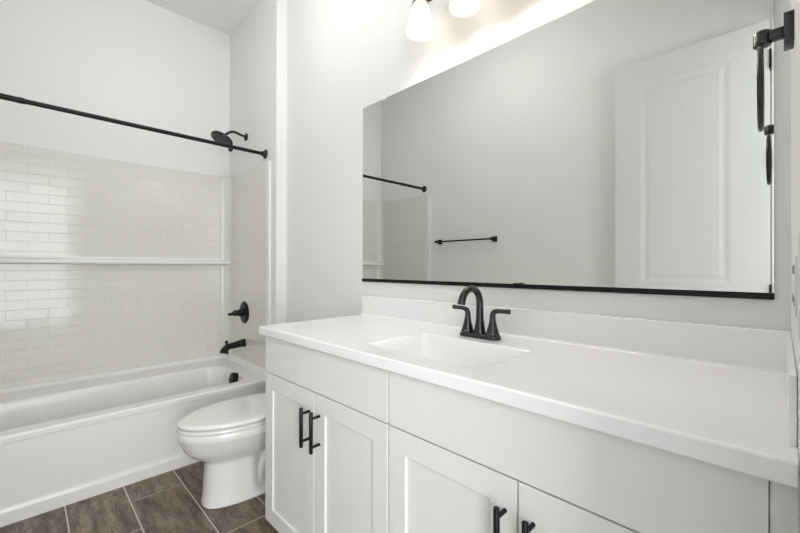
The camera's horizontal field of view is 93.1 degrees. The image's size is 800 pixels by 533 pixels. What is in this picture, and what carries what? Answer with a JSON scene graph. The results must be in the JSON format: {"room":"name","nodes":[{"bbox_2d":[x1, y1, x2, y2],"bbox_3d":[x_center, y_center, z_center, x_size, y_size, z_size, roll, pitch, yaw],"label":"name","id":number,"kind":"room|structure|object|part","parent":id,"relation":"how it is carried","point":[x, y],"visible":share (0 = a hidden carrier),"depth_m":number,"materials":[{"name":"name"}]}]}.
{"room":"bathroom","nodes":[
{"label":"bathroom","id":0,"kind":"room"},
{"bbox_2d":[0,0,229,176],"bbox_3d":[-1.988,-0.385,2.613,1.534,3.020,0.120,0,0,-45],"label":"wall","id":1,"kind":"structure","parent":0,"point":[142,62],"depth_m":2.58,"materials":[{"name":"white paint"}]},
{"bbox_2d":[0,141,270,388],"bbox_3d":[-1.684,-0.004,2.305,1.534,1.434,0.742,0,0,-45],"label":"tub surround","id":2,"kind":"object","parent":1,"relation":"attached to","point":[107,265],"visible":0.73,"depth_m":2.58,"materials":[{"name":"tile"}]},
{"bbox_2d":[219,338,245,353],"bbox_3d":[-1.241,0.596,2.804,0.181,0.094,0.066,0,0,-45],"label":"tub spout","id":3,"kind":"object","parent":2,"relation":"attached to","point":[240,343],"visible":1,"depth_m":2.79,"materials":[{"name":"black metal"}]},
{"bbox_2d":[228,301,248,322],"bbox_3d":[-1.218,0.352,2.828,0.113,0.166,0.166,0,0,-45],"label":"shower valve","id":4,"kind":"object","parent":2,"relation":"attached to","point":[243,312],"visible":1,"depth_m":2.83,"materials":[{"name":"black metal"}]},
{"bbox_3d":[-1.224,0.352,2.826,0.101,0.060,0.066,0,0,-45],"label":"lever handle","id":5,"kind":"part","parent":4,"relation":"part of","materials":[{"name":"black metal"}]},
{"bbox_2d":[0,461,278,532],"bbox_3d":[-0.205,1.153,0.862,1.847,0.060,5.115,0,0,-45],"label":"floor","id":6,"kind":"structure","parent":0,"point":[170,501],"depth_m":1.72,"materials":[{"name":"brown tile"}]},
{"bbox_2d":[0,354,266,526],"bbox_3d":[-1.654,0.917,2.271,1.528,0.415,0.830,0,0,-45],"label":"bathtub","id":7,"kind":"object","parent":6,"relation":"on","point":[63,442],"visible":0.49,"depth_m":2.02,"materials":[{"name":"ceramic"}]},
{"bbox_3d":[-1.140,0.774,2.595,0.052,0.089,0.072,0,0,-45],"label":"overflow plate","id":8,"kind":"part","parent":7,"relation":"part of","materials":[{"name":"black metal"}]},
{"bbox_2d":[177,393,265,508],"bbox_3d":[-0.729,0.752,1.978,0.770,0.746,0.450,0,0,-45],"label":"toilet","id":9,"kind":"object","parent":6,"relation":"on","point":[229,435],"visible":0.33,"depth_m":1.77,"materials":[{"name":"ceramic"}]},
{"bbox_3d":[-0.795,0.748,1.912,0.580,0.019,0.366,0,0,-45],"label":"seat","id":10,"kind":"part","parent":9,"relation":"part of","materials":[{"name":"plastic"}]},
{"bbox_3d":[-0.794,0.724,1.913,0.586,0.022,0.372,0,0,-45],"label":"lid","id":11,"kind":"part","parent":9,"relation":"part of","materials":[{"name":"plastic"}]},
{"bbox_2d":[265,336,389,532],"bbox_3d":[-0.121,0.707,1.492,0.580,0.836,0.752,0,0,-45],"label":"vanity cabinet","id":12,"kind":"object","parent":6,"relation":"on","point":[327,445],"visible":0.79,"depth_m":1.27,"materials":[{"name":"paint"}]},
{"bbox_3d":[-0.424,0.749,1.457,0.019,0.612,0.373,0,0,-45],"label":"door","id":13,"kind":"part","parent":12,"relation":"part of","materials":[{"name":"paint"}]},
{"bbox_3d":[-0.334,0.561,1.324,0.041,0.137,0.013,0,0,-45],"label":"bar pull","id":14,"kind":"part","parent":12,"relation":"part of","materials":[{"name":"black metal"}]},
{"bbox_3d":[-0.289,0.561,1.279,0.041,0.137,0.013,0,0,-45],"label":"bar pull","id":15,"kind":"part","parent":12,"relation":"part of","materials":[{"name":"black metal"}]},
{"bbox_3d":[-0.292,0.364,1.325,0.019,0.148,0.747,0,0,-45],"label":"drawer","id":16,"kind":"part","parent":12,"relation":"part of","materials":[{"name":"paint"}]},
{"bbox_3d":[-0.160,0.749,1.190,0.019,0.612,0.371,0,0,-45],"label":"door","id":17,"kind":"part","parent":12,"relation":"part of","materials":[{"name":"paint"}]},
{"bbox_2d":[389,372,798,532],"bbox_3d":[0.421,0.706,0.946,0.580,0.836,0.782,0,0,-45],"label":"vanity cabinet","id":18,"kind":"object","parent":6,"relation":"on","point":[459,462],"depth_m":0.74,"materials":[{"name":"paint"}]},
{"bbox_3d":[0.111,0.748,0.918,0.019,0.612,0.383,0,0,-45],"label":"door","id":19,"kind":"part","parent":18,"relation":"part of","materials":[{"name":"paint"}]},
{"bbox_3d":[0.206,0.561,0.780,0.041,0.137,0.013,0,0,-45],"label":"bar pull","id":20,"kind":"part","parent":18,"relation":"part of","materials":[{"name":"black metal"}]},
{"bbox_2d":[259,295,798,488],"bbox_3d":[0.159,0.263,1.235,0.570,0.222,1.559,0,0,-45],"label":"countertop","id":21,"kind":"structure","parent":18,"relation":"on","point":[724,396],"depth_m":0.90,"materials":[{"name":"stone"}]},
{"bbox_2d":[452,285,510,340],"bbox_3d":[0.279,0.159,1.336,0.178,0.185,0.178,0,0,-1],"label":"sink faucet","id":22,"kind":"object","parent":21,"relation":"on","point":[479,332],"visible":1,"depth_m":1.32,"materials":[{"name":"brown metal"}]},
{"bbox_3d":[0.231,0.192,1.387,0.048,0.096,0.088,0,0,-45],"label":"handle","id":23,"kind":"part","parent":22,"relation":"part of","materials":[{"name":"brown metal"}]},
{"bbox_3d":[0.246,0.153,1.301,0.144,0.173,0.044,0,0,-45],"label":"spout","id":24,"kind":"part","parent":22,"relation":"part of","materials":[{"name":"brown metal"}]},
{"bbox_3d":[0.282,0.244,1.336,0.056,0.016,0.160,0,0,-45],"label":"plate","id":25,"kind":"part","parent":22,"relation":"part of","materials":[{"name":"brown metal"}]},
{"bbox_3d":[0.332,0.192,1.286,0.048,0.096,0.088,0,0,-45],"label":"handle","id":26,"kind":"part","parent":22,"relation":"part of","materials":[{"name":"brown metal"}]},
{"bbox_3d":[0.250,0.561,0.736,0.041,0.137,0.013,0,0,-45],"label":"bar pull","id":27,"kind":"part","parent":18,"relation":"part of","materials":[{"name":"black metal"}]},
{"bbox_3d":[0.377,0.748,0.649,0.019,0.612,0.367,0,0,-45],"label":"door","id":28,"kind":"part","parent":18,"relation":"part of","materials":[{"name":"paint"}]},
{"bbox_3d":[0.544,0.705,0.536,0.094,0.836,0.027,0,0,-45],"label":"filler strip","id":29,"kind":"part","parent":18,"relation":"part of","materials":[{"name":"white wood"}]},
{"bbox_2d":[146,0,260,35],"bbox_3d":[-0.786,-1.946,1.462,1.847,0.100,3.451,0,0,-45],"label":"ceiling","id":30,"kind":"structure","parent":0,"point":[224,16],"depth_m":2.81,"materials":[{"name":"white paint"}]},
{"bbox_2d":[230,0,790,330],"bbox_3d":[-0.244,-0.384,2.083,0.193,3.020,3.331,0,0,-45],"label":"wall","id":31,"kind":"structure","parent":0,"point":[304,73],"depth_m":2.08,"materials":[{"name":"white paint"}]},
{"bbox_2d":[211,130,247,151],"bbox_3d":[-1.256,-0.925,2.792,0.250,0.167,0.159,0,0,-45],"label":"shower","id":32,"kind":"object","parent":31,"relation":"attached to","point":[217,136],"visible":0.88,"depth_m":2.75,"materials":[{"name":"brown metal"}]},
{"bbox_3d":[-1.228,-0.975,2.822,0.167,0.058,0.023,0,0,-45],"label":"shower arm","id":33,"kind":"part","parent":32,"relation":"part of","materials":[{"name":"brown metal"}]},
{"bbox_2d":[406,0,479,40],"bbox_3d":[0.262,-1.071,1.410,0.186,0.248,0.549,0,0,-45],"label":"vanity light","id":34,"kind":"object","parent":31,"relation":"attached to","point":[420,27],"visible":1,"depth_m":1.50,"materials":[{"name":"white glass"}]},
{"bbox_3d":[0.083,-1.005,1.539,0.113,0.116,0.113,0,0,-45],"label":"lamp shade","id":35,"kind":"part","parent":34,"relation":"part of","materials":[{"name":"white glass"}]},
{"bbox_3d":[0.236,-1.005,1.385,0.113,0.116,0.113,0,0,-45],"label":"lamp shade","id":36,"kind":"part","parent":34,"relation":"part of","materials":[{"name":"white glass"}]},
{"bbox_2d":[362,0,774,299],"bbox_3d":[0.345,-0.379,1.445,0.020,0.921,1.541,0,0,-45],"label":"wall mirror","id":37,"kind":"object","parent":31,"relation":"attached to","point":[611,146],"visible":1,"depth_m":1.19,"materials":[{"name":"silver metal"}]},
{"bbox_3d":[0.346,0.073,1.446,0.010,0.016,1.541,0,0,-45],"label":"rail","id":38,"kind":"part","parent":37,"relation":"part of","materials":[{"name":"black metal"}]},
{"bbox_2d":[361,295,790,371],"bbox_3d":[0.354,0.203,1.428,0.021,0.101,1.559,0,0,-45],"label":"backsplash","id":39,"kind":"structure","parent":31,"relation":"attached to","point":[743,346],"depth_m":1.11,"materials":[{"name":"stone"}]},
{"bbox_2d":[791,0,799,532],"bbox_3d":[0.385,-0.388,0.275,1.847,3.020,0.120,0,0,-45],"label":"wall","id":40,"kind":"structure","parent":0,"point":[795,4],"depth_m":0.60,"materials":[{"name":"white paint"}]},
{"bbox_2d":[753,9,794,131],"bbox_3d":[0.664,-0.339,0.674,0.148,0.189,0.052,0,0,-45],"label":"towel ring","id":41,"kind":"object","parent":40,"relation":"attached to","point":[762,39],"visible":1,"depth_m":0.65,"materials":[{"name":"brown metal"}]},
{"bbox_3d":[0.664,-0.409,0.674,0.048,0.048,0.052,0,0,-45],"label":"mount post","id":42,"kind":"part","parent":41,"relation":"part of","materials":[{"name":"brown metal"}]},
{"bbox_2d":[792,232,799,340],"bbox_3d":[0.477,0.023,0.456,0.150,0.116,0.006,0,0,-45],"label":"switch plate","id":43,"kind":"object","parent":40,"relation":"attached to","point":[796,259],"visible":1,"depth_m":0.42,"materials":[{"name":"white plastic"}]},
{"bbox_3d":[0.478,0.023,0.455,0.150,0.116,0.004,0,0,-45],"label":"plate","id":44,"kind":"part","parent":43,"relation":"part of","materials":[{"name":"white plastic"}]},
{"bbox_3d":[-1.444,-0.389,0.891,0.120,3.020,3.331,0,0,-45],"label":"wall","id":45,"kind":"structure","parent":0,"visible":0},
{"bbox_2d":[0,93,267,158],"bbox_3d":[-1.484,-0.782,2.107,1.534,0.066,0.066,0,0,-45],"label":"shower rod","id":46,"kind":"object","parent":45,"relation":"attached to","point":[20,100],"visible":1,"depth_m":2.06,"materials":[{"name":"black metal"}]}
]}

